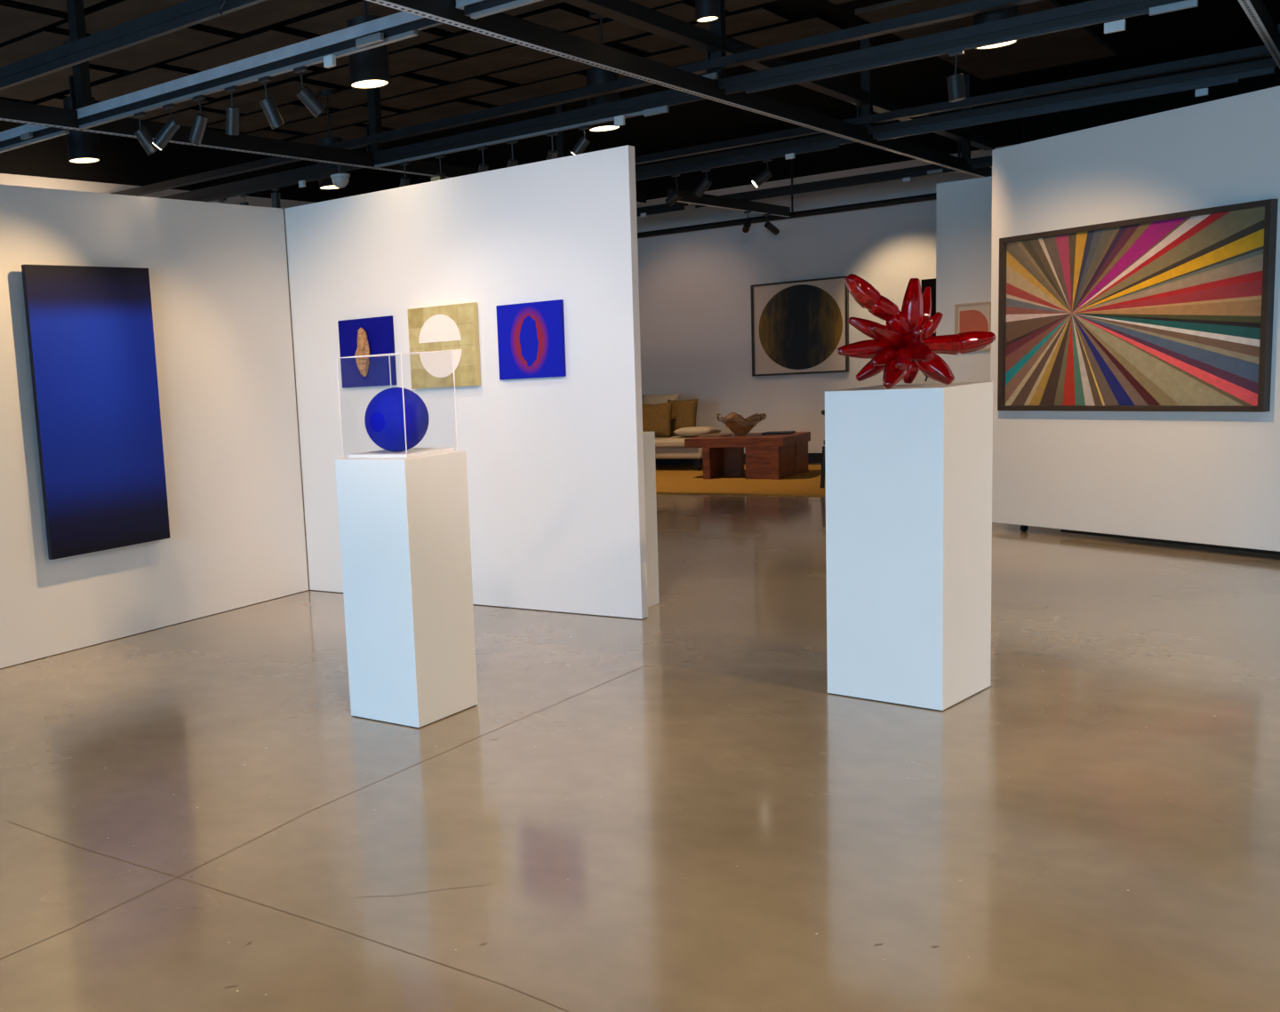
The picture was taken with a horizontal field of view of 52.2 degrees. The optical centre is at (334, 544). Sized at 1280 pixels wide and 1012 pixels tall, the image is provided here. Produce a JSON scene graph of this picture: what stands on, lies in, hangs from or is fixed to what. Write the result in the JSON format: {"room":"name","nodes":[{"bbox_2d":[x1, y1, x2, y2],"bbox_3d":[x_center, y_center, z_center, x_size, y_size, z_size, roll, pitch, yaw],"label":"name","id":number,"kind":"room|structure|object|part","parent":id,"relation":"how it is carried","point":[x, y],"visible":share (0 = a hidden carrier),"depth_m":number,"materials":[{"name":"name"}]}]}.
{"room":"art gallery","nodes":[
{"label":"art gallery","id":0,"kind":"room"},
{"bbox_2d":[0,184,309,668],"bbox_3d":[-1.813,-0.582,6.335,0.090,2.455,4.843,3,10,41],"label":"wall","id":1,"kind":"structure","parent":0,"point":[218,272],"depth_m":7.30,"materials":[{"name":"white paint"}]},
{"bbox_2d":[21,264,170,559],"bbox_3d":[-1.295,-0.736,6.797,0.076,1.528,0.831,3,10,41],"label":"painting","id":2,"kind":"object","parent":1,"relation":"attached to","point":[91,339],"visible":1,"depth_m":6.74,"materials":[{"name":"paint"}]},
{"bbox_2d":[283,208,309,590],"bbox_3d":[-0.247,-0.915,8.055,0.005,2.455,0.007,3,10,41],"label":"trim","id":3,"kind":"structure","parent":1,"relation":"attached to","point":[284,209],"depth_m":8.05,"materials":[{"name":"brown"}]},
{"bbox_2d":[0,120,432,208],"bbox_3d":[-4.716,-1.484,9.143,0.200,3.850,21.900,3,10,41],"label":"wall","id":4,"kind":"structure","parent":0,"point":[124,164],"depth_m":12.21,"materials":[{"name":"white paint"}]},
{"bbox_2d":[284,144,647,619],"bbox_3d":[0.684,-0.871,7.301,2.392,2.455,0.072,3,10,41],"label":"wall","id":5,"kind":"structure","parent":0,"point":[556,472],"depth_m":6.99,"materials":[{"name":"white paint"}]},
{"bbox_2d":[337,315,396,388],"bbox_3d":[0.177,-1.168,7.579,0.410,0.412,0.086,3,10,41],"label":"painting","id":6,"kind":"object","parent":5,"relation":"attached to","point":[371,336],"visible":0.98,"depth_m":7.56},
{"bbox_2d":[407,302,480,389],"bbox_3d":[0.629,-1.147,7.217,0.466,0.466,0.044,3,10,41],"label":"painting","id":7,"kind":"object","parent":5,"relation":"attached to","point":[454,327],"visible":0.97,"depth_m":7.18,"materials":[{"name":"gold metal"}]},
{"bbox_2d":[496,299,566,380],"bbox_3d":[1.075,-1.121,6.842,0.409,0.410,0.029,3,10,41],"label":"painting","id":8,"kind":"object","parent":5,"relation":"attached to","point":[531,336],"visible":1,"depth_m":6.82},
{"bbox_2d":[0,463,1279,1011],"bbox_3d":[1.344,0.846,4.289,15.900,0.201,22.300,3,10,41],"label":"floor","id":9,"kind":"structure","parent":0,"point":[673,809],"depth_m":3.89,"materials":[{"name":"concrete"}]},
{"bbox_2d":[335,450,478,728],"bbox_3d":[0.298,0.164,5.094,0.366,1.062,0.406,3,10,41],"label":"pedestal","id":10,"kind":"object","parent":9,"relation":"on","point":[404,523],"visible":0.88,"depth_m":4.95,"materials":[{"name":"white paint"}]},
{"bbox_2d":[336,350,457,458],"bbox_3d":[0.253,-0.566,5.023,0.342,0.404,0.341,3,10,41],"label":"display case","id":11,"kind":"object","parent":10,"relation":"on","point":[413,452],"visible":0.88,"depth_m":4.99,"materials":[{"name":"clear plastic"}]},
{"bbox_2d":[364,387,428,452],"bbox_3d":[0.247,-0.500,4.985,0.257,0.257,0.257,3,10,41],"label":"sculpture","id":12,"kind":"object","parent":11,"relation":"in","point":[384,420],"visible":0.98,"depth_m":4.89,"materials":[{"name":"blue glass"}]},
{"bbox_2d":[642,432,659,607],"bbox_3d":[1.566,-0.137,7.034,0.407,0.975,0.280,3,10,41],"label":"pedestal","id":13,"kind":"object","parent":9,"relation":"on","point":[649,437],"visible":0.23,"depth_m":6.95,"materials":[{"name":"white paint"}]},
{"bbox_2d":[655,464,825,495],"bbox_3d":[4.021,-0.746,13.905,5.050,0.014,2.930,3,10,41],"label":"rug","id":14,"kind":"object","parent":9,"relation":"on","point":[670,479],"visible":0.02,"depth_m":12.95,"materials":[{"name":"yellow carpet"}]},
{"bbox_2d":[655,434,702,471],"bbox_3d":[3.484,-1.337,15.811,2.900,0.706,1.080,3,10,41],"label":"sofa","id":15,"kind":"object","parent":14,"relation":"on","point":[673,447],"visible":0.07,"depth_m":14.71,"materials":[{"name":"beige fabric"}]},
{"bbox_2d":[641,402,672,437],"bbox_3d":[3.855,-1.504,15.065,0.440,0.407,0.194,1,9,29],"label":"cushion","id":16,"kind":"object","parent":15,"relation":"on","point":[656,418],"visible":0.72,"depth_m":14.97,"materials":[{"name":"fabric"}]},
{"bbox_2d":[642,393,679,404],"bbox_3d":[4.031,-1.659,15.459,0.500,0.412,0.194,3,10,41],"label":"cushion","id":17,"kind":"object","parent":15,"relation":"on","point":[646,399],"visible":0.32,"depth_m":15.41,"materials":[{"name":"beige fabric"}]},
{"bbox_2d":[655,434,696,447],"bbox_3d":[4.123,-1.256,15.046,0.870,0.098,0.750,3,10,41],"label":"seat cushion","id":18,"kind":"object","parent":15,"relation":"on","point":[676,440],"depth_m":14.74,"materials":[{"name":"beige fabric"}]},
{"bbox_2d":[667,399,698,434],"bbox_3d":[4.215,-1.549,15.158,0.187,0.431,0.420,-11,11,-43],"label":"cushion","id":19,"kind":"object","parent":15,"relation":"on","point":[684,413],"visible":0.63,"depth_m":15.06,"materials":[{"name":"fabric"}]},
{"bbox_2d":[672,426,720,436],"bbox_3d":[4.297,-1.342,14.776,0.460,0.121,0.439,2,10,35],"label":"cushion","id":20,"kind":"object","parent":15,"relation":"on","point":[696,431],"visible":0.84,"depth_m":14.63,"materials":[{"name":"beige fabric"}]},
{"bbox_3d":[4.268,-0.948,14.676,0.060,0.146,0.060,3,10,41],"label":"leg","id":21,"kind":"part","parent":15,"relation":"part of","materials":[{"name":"black paint"}]},
{"bbox_2d":[684,432,810,479],"bbox_3d":[4.545,-0.984,13.723,1.100,0.440,0.850,3,10,41],"label":"coffee table","id":22,"kind":"object","parent":14,"relation":"on","point":[773,457],"visible":1,"depth_m":13.45,"materials":[{"name":"brown wood"}]},
{"bbox_3d":[4.198,-0.918,13.770,0.080,0.340,0.450,3,10,41],"label":"leg","id":23,"kind":"part","parent":22,"relation":"part of","materials":[{"name":"brown wood"}]},
{"bbox_2d":[698,434,731,437],"bbox_3d":[4.242,-1.220,13.909,0.220,0.012,0.280,-9,10,-37],"label":"book","id":24,"kind":"object","parent":22,"relation":"on","point":[704,436],"visible":1,"depth_m":13.84,"materials":[{"name":"brown paper"}]},
{"bbox_3d":[4.425,-0.938,13.816,0.200,0.340,0.080,3,10,41],"label":"leg panel","id":25,"kind":"part","parent":22,"relation":"part of","materials":[{"name":"brown wood"}]},
{"bbox_2d":[716,412,766,435],"bbox_3d":[4.469,-1.329,13.679,0.513,0.249,0.509,3,10,41],"label":"wooden bowl","id":26,"kind":"object","parent":22,"relation":"on","point":[736,423],"visible":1,"depth_m":13.57,"materials":[{"name":"brown wood"}]},
{"bbox_3d":[4.532,-0.872,13.279,0.290,0.340,0.080,3,10,41],"label":"leg panel","id":27,"kind":"part","parent":22,"relation":"part of","materials":[{"name":"brown wood"}]},
{"bbox_2d":[761,431,795,435],"bbox_3d":[4.838,-1.219,13.589,0.300,0.022,0.220,2,10,35],"label":"book","id":28,"kind":"object","parent":22,"relation":"on","point":[774,432],"visible":1,"depth_m":13.53,"materials":[{"name":"black paper"}]},
{"bbox_3d":[4.773,-0.886,13.274,0.080,0.340,0.450,3,10,41],"label":"leg","id":29,"kind":"part","parent":22,"relation":"part of","materials":[{"name":"brown wood"}]},
{"bbox_3d":[5.072,-0.952,13.616,0.080,0.340,0.330,3,10,41],"label":"leg","id":30,"kind":"part","parent":22,"relation":"part of","materials":[{"name":"brown wood"}]},
{"bbox_2d":[819,409,825,487],"bbox_3d":[4.975,-0.938,12.060,0.502,0.747,0.522,3,10,41],"label":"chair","id":31,"kind":"object","parent":14,"relation":"on","point":[823,468],"visible":0.09,"depth_m":12.05,"materials":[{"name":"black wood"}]},
{"bbox_3d":[4.727,-0.750,12.058,0.066,0.408,0.040,-4,8,-4],"label":"leg","id":32,"kind":"part","parent":31,"relation":"part of","materials":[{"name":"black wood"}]},
{"bbox_2d":[824,381,992,711],"bbox_3d":[2.268,-0.015,4.927,0.448,1.215,0.454,-10,10,-41],"label":"pedestal","id":33,"kind":"object","parent":9,"relation":"on","point":[908,468],"visible":1,"depth_m":4.76,"materials":[{"name":"white paint"}]},
{"bbox_2d":[836,273,995,389],"bbox_3d":[2.216,-0.830,4.789,0.590,0.439,0.293,-7,8,-23],"label":"glass sculpture","id":34,"kind":"object","parent":33,"relation":"on","point":[907,346],"visible":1,"depth_m":4.75,"materials":[{"name":"red glass"}]},
{"bbox_2d":[0,0,1279,170],"bbox_3d":[1.094,-3.134,3.744,15.900,0.250,22.300,3,10,41],"label":"ceiling","id":35,"kind":"structure","parent":0,"point":[445,70],"depth_m":10.35,"materials":[{"name":"black"}]},
{"bbox_2d":[63,40,100,163],"bbox_3d":[-1.791,-3.104,8.733,0.222,0.800,0.222,3,10,41],"label":"pendant light","id":36,"kind":"object","parent":35,"relation":"in","point":[83,147],"visible":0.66,"depth_m":8.68,"materials":[{"name":"black metal"}]},
{"bbox_2d":[70,158,98,162],"bbox_3d":[-1.767,-2.714,8.787,0.204,0.004,0.204,3,10,41],"label":"diffuser","id":37,"kind":"object","parent":36,"relation":"attached to","point":[72,160],"depth_m":8.79,"materials":[{"name":"white plastic"}]},
{"bbox_2d":[0,0,646,204],"bbox_3d":[0.178,-3.319,9.409,0.120,0.903,9.200,3,10,41],"label":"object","id":38,"kind":"structure","parent":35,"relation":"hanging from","point":[79,83],"depth_m":8.33,"materials":[{"name":"black metal"}]},
{"bbox_2d":[0,0,266,90],"bbox_3d":[1.190,-2.242,3.912,15.244,0.095,0.052,3,10,41],"label":"ceiling beam","id":39,"kind":"structure","parent":38,"relation":"attached to","point":[180,16],"depth_m":5.79,"materials":[{"name":"black metal"}]},
{"bbox_2d":[218,0,225,15],"bbox_3d":[-0.479,-2.297,5.294,0.043,0.081,0.008,3,10,41],"label":"cable","id":40,"kind":"object","parent":39,"relation":"hanging from","point":[224,1],"visible":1,"depth_m":5.30,"materials":[{"name":"black rubber"}]},
{"bbox_2d":[330,165,350,188],"bbox_3d":[0.041,-2.764,9.361,0.144,0.163,0.144,3,10,41],"label":"dome camera","id":41,"kind":"object","parent":38,"relation":"attached to","point":[340,180],"visible":1,"depth_m":9.32,"materials":[{"name":"grey plastic"}]},
{"bbox_3d":[0.038,-2.812,9.355,0.028,0.066,0.028,3,10,41],"label":"stem","id":42,"kind":"part","parent":41,"relation":"part of","materials":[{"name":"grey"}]},
{"bbox_2d":[316,89,345,189],"bbox_3d":[-0.046,-3.485,10.719,0.230,0.800,0.230,3,10,41],"label":"pendant light","id":43,"kind":"object","parent":35,"relation":"in","point":[324,183],"visible":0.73,"depth_m":10.66,"materials":[{"name":"black metal"}]},
{"bbox_3d":[-0.058,-3.665,10.694,0.015,0.365,0.015,-1,8,19],"label":"rod","id":44,"kind":"part","parent":43,"relation":"part of","materials":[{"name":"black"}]},
{"bbox_2d":[320,185,338,189],"bbox_3d":[-0.022,-3.095,10.772,0.212,0.004,0.212,3,10,41],"label":"diffuser","id":45,"kind":"object","parent":43,"relation":"attached to","point":[321,187],"depth_m":10.79,"materials":[{"name":"white plastic"}]},
{"bbox_2d":[346,0,389,88],"bbox_3d":[0.171,-2.983,6.949,0.222,0.800,0.222,3,10,41],"label":"pendant light","id":46,"kind":"object","parent":35,"relation":"in","point":[368,68],"visible":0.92,"depth_m":6.90,"materials":[{"name":"black metal"}]},
{"bbox_3d":[0.161,-3.134,6.928,0.015,0.425,0.015,-1,8,19],"label":"rod","id":47,"kind":"part","parent":46,"relation":"part of","materials":[{"name":"black metal"}]},
{"bbox_2d":[352,80,387,87],"bbox_3d":[0.195,-2.594,7.002,0.204,0.004,0.204,3,10,41],"label":"diffuser","id":48,"kind":"object","parent":46,"relation":"attached to","point":[356,84],"depth_m":7.01,"materials":[{"name":"white plastic"}]},
{"bbox_2d":[586,11,620,132],"bbox_3d":[1.882,-3.339,8.762,0.222,0.800,0.222,3,10,41],"label":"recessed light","id":49,"kind":"object","parent":35,"relation":"in","point":[596,76],"visible":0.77,"depth_m":8.70,"materials":[{"name":"black metal"}]},
{"bbox_3d":[1.871,-3.519,8.738,0.015,0.365,0.015,-1,8,19],"label":"rod","id":50,"kind":"part","parent":49,"relation":"part of","materials":[{"name":"black metal"}]},
{"bbox_2d":[590,126,618,131],"bbox_3d":[1.907,-2.949,8.816,0.204,0.004,0.204,3,10,41],"label":"diffuser","id":51,"kind":"object","parent":49,"relation":"attached to","point":[592,128],"depth_m":8.83,"materials":[{"name":"white plastic"}]},
{"bbox_2d":[366,0,994,177],"bbox_3d":[2.811,-3.326,8.246,0.120,0.903,11.700,3,10,41],"label":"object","id":52,"kind":"structure","parent":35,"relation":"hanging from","point":[501,26],"depth_m":7.50,"materials":[{"name":"black metal"}]},
{"bbox_2d":[0,0,516,148],"bbox_3d":[1.775,-2.334,4.584,15.244,0.168,0.101,3,10,41],"label":"ceiling beam","id":53,"kind":"structure","parent":52,"relation":"attached to","point":[374,31],"depth_m":6.45,"materials":[{"name":"black metal"}]},
{"bbox_2d":[0,129,69,152],"bbox_3d":[-2.127,-2.533,7.992,1.330,0.018,0.036,3,10,41],"label":"track","id":54,"kind":"object","parent":53,"relation":"attached to","point":[64,132],"visible":1,"depth_m":7.75,"materials":[{"name":"silver metal"}]},
{"bbox_2d":[79,30,418,129],"bbox_3d":[-0.574,-2.448,6.650,2.520,0.018,0.036,3,10,41],"label":"track","id":55,"kind":"object","parent":53,"relation":"attached to","point":[413,33],"visible":1,"depth_m":6.52,"materials":[{"name":"silver metal"}]},
{"bbox_2d":[133,112,158,155],"bbox_3d":[-1.083,-2.355,7.148,0.134,0.233,0.078,-6,8,-20],"label":"track spotlight","id":56,"kind":"object","parent":55,"relation":"hanging from","point":[142,134],"visible":0.98,"depth_m":7.13,"materials":[{"name":"grey metal"}]},
{"bbox_2d":[152,103,180,150],"bbox_3d":[-0.944,-2.336,6.969,0.168,0.240,0.079,-2,8,14],"label":"track spotlight","id":57,"kind":"object","parent":55,"relation":"hanging from","point":[172,126],"visible":1,"depth_m":6.95,"materials":[{"name":"grey metal"}]},
{"bbox_2d":[188,95,208,144],"bbox_3d":[-0.751,-2.324,6.829,0.137,0.251,0.072,3,10,41],"label":"track spotlight","id":58,"kind":"object","parent":55,"relation":"hanging from","point":[200,121],"visible":1,"depth_m":6.80,"materials":[{"name":"grey metal"}]},
{"bbox_3d":[-0.734,-2.382,6.803,0.019,0.096,0.010,3,10,41],"label":"stem","id":59,"kind":"part","parent":58,"relation":"part of","materials":[{"name":"grey metal"}]},
{"bbox_2d":[224,85,239,135],"bbox_3d":[-0.550,-2.316,6.667,0.072,0.247,0.112,-6,8,-20],"label":"track spotlight","id":60,"kind":"object","parent":55,"relation":"hanging from","point":[232,113],"visible":1,"depth_m":6.64,"materials":[{"name":"grey metal"}]},
{"bbox_3d":[-0.548,-2.371,6.643,0.012,0.096,0.010,3,10,41],"label":"stem","id":61,"kind":"part","parent":60,"relation":"part of","materials":[{"name":"grey metal"}]},
{"bbox_2d":[257,76,284,129],"bbox_3d":[-0.332,-2.301,6.497,0.124,0.258,0.076,-6,8,-19],"label":"track spotlight","id":62,"kind":"object","parent":55,"relation":"hanging from","point":[268,106],"visible":1,"depth_m":6.47,"materials":[{"name":"grey metal"}]},
{"bbox_3d":[-0.359,-2.358,6.480,0.012,0.101,0.010,3,10,41],"label":"stem","id":63,"kind":"part","parent":62,"relation":"part of","materials":[{"name":"grey metal"}]},
{"bbox_2d":[293,65,326,117],"bbox_3d":[-0.126,-2.297,6.331,0.150,0.246,0.080,-5,8,-13],"label":"track spotlight","id":64,"kind":"object","parent":55,"relation":"hanging from","point":[307,97],"visible":1,"depth_m":6.31,"materials":[{"name":"grey metal"}]},
{"bbox_3d":[-0.168,-2.346,6.315,0.019,0.105,0.010,3,10,41],"label":"stem","id":65,"kind":"part","parent":64,"relation":"part of","materials":[{"name":"grey metal"}]},
{"bbox_2d":[470,0,542,19],"bbox_3d":[1.566,-2.330,4.801,2.500,0.018,0.036,3,10,41],"label":"track","id":66,"kind":"object","parent":53,"relation":"attached to","point":[516,4],"visible":1,"depth_m":5.51,"materials":[{"name":"silver metal"}]},
{"bbox_2d":[110,0,1198,200],"bbox_3d":[3.610,-2.732,6.682,15.244,0.434,0.130,3,10,41],"label":"ceiling beam","id":67,"kind":"structure","parent":52,"relation":"attached to","point":[656,103],"depth_m":7.71,"materials":[{"name":"black metal"}]},
{"bbox_2d":[198,172,338,201],"bbox_3d":[-0.875,-2.967,10.586,2.400,0.018,0.036,3,10,41],"label":"track","id":68,"kind":"object","parent":67,"relation":"attached to","point":[328,175],"visible":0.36,"depth_m":10.30,"materials":[{"name":"black metal"}]},
{"bbox_2d":[218,198,226,203],"bbox_3d":[-0.974,-2.863,10.692,0.113,0.201,0.072,3,10,41],"label":"track spotlight","id":69,"kind":"object","parent":68,"relation":"hanging from","point":[221,199],"visible":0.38,"depth_m":10.65,"materials":[{"name":"grey metal"}]},
{"bbox_2d":[240,193,248,205],"bbox_3d":[-0.758,-2.836,10.509,0.080,0.233,0.072,3,10,41],"label":"track spotlight","id":70,"kind":"object","parent":68,"relation":"hanging from","point":[244,196],"visible":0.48,"depth_m":10.48,"materials":[{"name":"grey metal"}]},
{"bbox_2d":[271,187,280,207],"bbox_3d":[-0.486,-2.841,10.270,0.078,0.190,0.072,3,10,41],"label":"track spotlight","id":71,"kind":"object","parent":68,"relation":"hanging from","point":[275,196],"visible":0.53,"depth_m":10.24,"materials":[{"name":"grey metal"}]},
{"bbox_2d":[374,111,643,167],"bbox_3d":[1.208,-2.852,8.786,2.390,0.018,0.036,3,10,41],"label":"track","id":72,"kind":"object","parent":67,"relation":"attached to","point":[640,113],"visible":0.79,"depth_m":8.76,"materials":[{"name":"silver metal"}]},
{"bbox_2d":[399,161,409,187],"bbox_3d":[0.519,-2.744,9.433,0.068,0.282,0.151,-6,8,-20],"label":"track spotlight","id":73,"kind":"object","parent":72,"relation":"hanging from","point":[404,181],"visible":0.38,"depth_m":9.38,"materials":[{"name":"grey metal"}]},
{"bbox_2d":[434,154,445,179],"bbox_3d":[0.769,-2.724,9.218,0.068,0.295,0.147,-6,8,-19],"label":"track spotlight","id":74,"kind":"object","parent":72,"relation":"hanging from","point":[440,173],"visible":0.41,"depth_m":9.17,"materials":[{"name":"grey metal"}]},
{"bbox_2d":[477,145,488,173],"bbox_3d":[1.056,-2.710,8.970,0.068,0.290,0.142,-6,8,-17],"label":"track spotlight","id":75,"kind":"object","parent":72,"relation":"hanging from","point":[483,167],"visible":0.41,"depth_m":8.92,"materials":[{"name":"grey metal"}]},
{"bbox_2d":[506,139,518,167],"bbox_3d":[1.244,-2.701,8.807,0.068,0.289,0.139,-6,8,-16],"label":"track spotlight","id":76,"kind":"object","parent":72,"relation":"hanging from","point":[512,162],"visible":0.4,"depth_m":8.76,"materials":[{"name":"grey metal"}]},
{"bbox_2d":[546,131,558,159],"bbox_3d":[1.490,-2.693,8.594,0.068,0.276,0.135,-6,8,-14],"label":"track spotlight","id":77,"kind":"object","parent":72,"relation":"hanging from","point":[552,154],"visible":0.41,"depth_m":8.55,"materials":[{"name":"grey metal"}]},
{"bbox_2d":[570,125,590,154],"bbox_3d":[1.655,-2.718,8.407,0.130,0.198,0.068,0,8,22],"label":"track spotlight","id":78,"kind":"object","parent":72,"relation":"hanging from","point":[583,142],"visible":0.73,"depth_m":8.38,"materials":[{"name":"grey metal"}]},
{"bbox_2d":[745,8,1149,94],"bbox_3d":[3.370,-2.733,6.918,2.230,0.018,0.036,3,10,41],"label":"track","id":79,"kind":"object","parent":67,"relation":"attached to","point":[1145,11],"visible":0.79,"depth_m":6.84,"materials":[{"name":"black metal"}]},
{"bbox_2d":[946,49,965,102],"bbox_3d":[3.434,-2.590,6.889,0.096,0.262,0.084,3,10,41],"label":"track spotlight","id":80,"kind":"object","parent":79,"relation":"hanging from","point":[956,83],"visible":1,"depth_m":6.87,"materials":[{"name":"grey metal"}]},
{"bbox_3d":[3.430,-2.642,6.883,0.016,0.122,0.010,3,10,41],"label":"stem","id":81,"kind":"part","parent":80,"relation":"part of","materials":[{"name":"grey metal"}]},
{"bbox_2d":[636,155,991,216],"bbox_3d":[7.277,-3.558,10.873,15.244,0.133,0.111,3,10,41],"label":"ceiling beam","id":82,"kind":"structure","parent":52,"relation":"attached to","point":[905,174],"depth_m":12.76,"materials":[{"name":"black metal"}]},
{"bbox_2d":[667,188,790,216],"bbox_3d":[4.229,-3.610,13.206,0.041,0.107,3.020,3,10,41],"label":"strut","id":83,"kind":"object","parent":82,"relation":"attached to","point":[688,197],"visible":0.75,"depth_m":13.12,"materials":[{"name":"black metal"}]},
{"bbox_2d":[742,210,751,232],"bbox_3d":[4.446,-3.483,13.451,0.076,0.236,0.191,1,9,31],"label":"track spotlight","id":84,"kind":"object","parent":83,"relation":"hanging from","point":[748,223],"visible":1,"depth_m":13.42,"materials":[{"name":"grey metal"}]},
{"bbox_2d":[762,213,779,235],"bbox_3d":[4.878,-3.578,13.926,0.210,0.230,0.080,-8,9,-32],"label":"track spotlight","id":85,"kind":"object","parent":83,"relation":"hanging from","point":[769,226],"visible":1,"depth_m":13.90,"materials":[{"name":"grey metal"}]},
{"bbox_2d":[634,45,1278,177],"bbox_3d":[5.418,-3.174,8.747,15.244,0.263,0.130,3,10,41],"label":"ceiling beam","id":86,"kind":"structure","parent":52,"relation":"attached to","point":[1262,67],"depth_m":9.21,"materials":[{"name":"black metal"}]},
{"bbox_2d":[635,144,839,180],"bbox_3d":[3.091,-3.245,10.795,2.500,0.018,0.036,3,10,41],"label":"track","id":87,"kind":"object","parent":86,"relation":"attached to","point":[835,146],"visible":0.64,"depth_m":10.51,"materials":[{"name":"black metal"}]},
{"bbox_2d":[665,173,682,206],"bbox_3d":[2.970,-3.110,10.927,0.145,0.267,0.080,3,10,41],"label":"track spotlight","id":88,"kind":"object","parent":87,"relation":"hanging from","point":[673,198],"visible":1,"depth_m":10.90,"materials":[{"name":"grey metal"}]},
{"bbox_2d":[693,168,711,197],"bbox_3d":[3.171,-3.118,10.749,0.162,0.229,0.080,3,10,41],"label":"track spotlight","id":89,"kind":"object","parent":87,"relation":"hanging from","point":[704,185],"visible":1,"depth_m":10.72,"materials":[{"name":"grey metal"}]},
{"bbox_2d":[752,158,772,187],"bbox_3d":[3.558,-3.095,10.385,0.163,0.223,0.080,-2,8,13],"label":"track spotlight","id":90,"kind":"object","parent":87,"relation":"hanging from","point":[764,175],"visible":1,"depth_m":10.36,"materials":[{"name":"grey metal"}]},
{"bbox_2d":[877,79,1238,141],"bbox_3d":[5.133,-3.133,9.031,2.300,0.018,0.036,3,10,41],"label":"track","id":91,"kind":"object","parent":86,"relation":"attached to","point":[1234,81],"visible":1,"depth_m":8.93,"materials":[{"name":"black metal"}]},
{"bbox_2d":[695,0,719,23],"bbox_3d":[2.027,-3.181,6.801,0.150,0.600,0.150,3,10,41],"label":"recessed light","id":92,"kind":"object","parent":35,"relation":"in","point":[706,11],"visible":1,"depth_m":6.79,"materials":[{"name":"black metal"}]},
{"bbox_2d":[697,16,717,21],"bbox_3d":[2.046,-2.890,6.841,0.107,0.004,0.107,3,10,41],"label":"diffuser","id":93,"kind":"object","parent":92,"relation":"attached to","point":[700,19],"depth_m":6.85,"materials":[{"name":"white plastic"}]},
{"bbox_2d":[637,97,1025,238],"bbox_3d":[8.201,-4.098,11.908,15.300,0.933,0.070,3,10,41],"label":"conduit pipe","id":94,"kind":"object","parent":35,"relation":"hanging from","point":[928,196],"visible":0.24,"depth_m":14.39,"materials":[{"name":"black metal"}]},
{"bbox_2d":[973,5,1018,49],"bbox_3d":[3.680,-3.202,6.934,0.222,0.800,0.222,3,10,41],"label":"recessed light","id":95,"kind":"object","parent":35,"relation":"in","point":[1011,12],"visible":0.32,"depth_m":6.90,"materials":[{"name":"black"}]},
{"bbox_2d":[979,40,1015,48],"bbox_3d":[3.705,-2.813,6.988,0.204,0.004,0.204,3,10,41],"label":"diffuser","id":96,"kind":"object","parent":95,"relation":"attached to","point":[1003,44],"depth_m":7.04,"materials":[{"name":"white plastic"}]},
{"bbox_2d":[1238,0,1279,68],"bbox_3d":[4.953,-3.243,6.657,0.120,0.903,11.300,3,10,41],"label":"strut","id":97,"kind":"object","parent":35,"relation":"hanging from","point":[1256,11],"visible":1,"depth_m":6.83,"materials":[{"name":"black metal"}]},
{"bbox_2d":[635,55,1279,453],"bbox_3d":[8.419,-2.735,12.247,15.900,3.850,0.200,3,10,41],"label":"wall","id":98,"kind":"structure","parent":0,"point":[695,295],"depth_m":14.77,"materials":[{"name":"white paint"}]},
{"bbox_2d":[655,453,822,463],"bbox_3d":[8.463,-0.875,12.417,15.500,0.120,0.020,3,10,41],"label":"baseboard","id":99,"kind":"structure","parent":98,"relation":"attached to","point":[812,458],"depth_m":15.83,"materials":[{"name":"black paint"}]},
{"bbox_2d":[750,275,849,376],"bbox_3d":[5.469,-2.559,14.685,1.130,1.090,0.059,3,10,41],"label":"painting","id":100,"kind":"object","parent":98,"relation":"attached to","point":[798,327],"visible":0.98,"depth_m":14.67,"materials":[{"name":"black paint"}]},
{"bbox_2d":[921,278,935,335],"bbox_3d":[6.762,-2.598,13.557,0.705,0.630,0.044,3,10,41],"label":"painting","id":101,"kind":"object","parent":98,"relation":"attached to","point":[932,283],"visible":0.14,"depth_m":13.68,"materials":[{"name":"black fabric"}]},
{"bbox_2d":[936,176,991,383],"bbox_3d":[6.750,-1.606,9.171,4.310,2.655,0.120,3,10,41],"label":"wall","id":102,"kind":"structure","parent":0,"point":[964,210],"depth_m":10.31,"materials":[{"name":"white paint"}]},
{"bbox_2d":[954,301,991,351],"bbox_3d":[5.285,-1.800,10.308,0.283,0.395,0.039,3,10,41],"label":"painting","id":103,"kind":"object","parent":102,"relation":"attached to","point":[969,316],"visible":0.66,"depth_m":10.29,"materials":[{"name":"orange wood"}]},
{"bbox_2d":[990,85,1279,555],"bbox_3d":[5.519,-1.191,6.700,0.120,2.654,4.600,-7,8,-20],"label":"wall","id":104,"kind":"structure","parent":0,"point":[1204,479],"depth_m":7.75,"materials":[{"name":"white paint"}]},
{"bbox_2d":[997,199,1278,412],"bbox_3d":[4.962,-1.438,7.859,0.054,1.185,1.780,-7,8,-20],"label":"painting","id":105,"kind":"object","parent":104,"relation":"attached to","point":[1171,312],"visible":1,"depth_m":7.73,"materials":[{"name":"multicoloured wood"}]},
{"bbox_3d":[5.684,0.104,6.668,0.070,0.023,3.950,-7,8,-20],"label":"rail","id":106,"kind":"part","parent":104,"relation":"part of","materials":[{"name":"black paint"}]}
]}

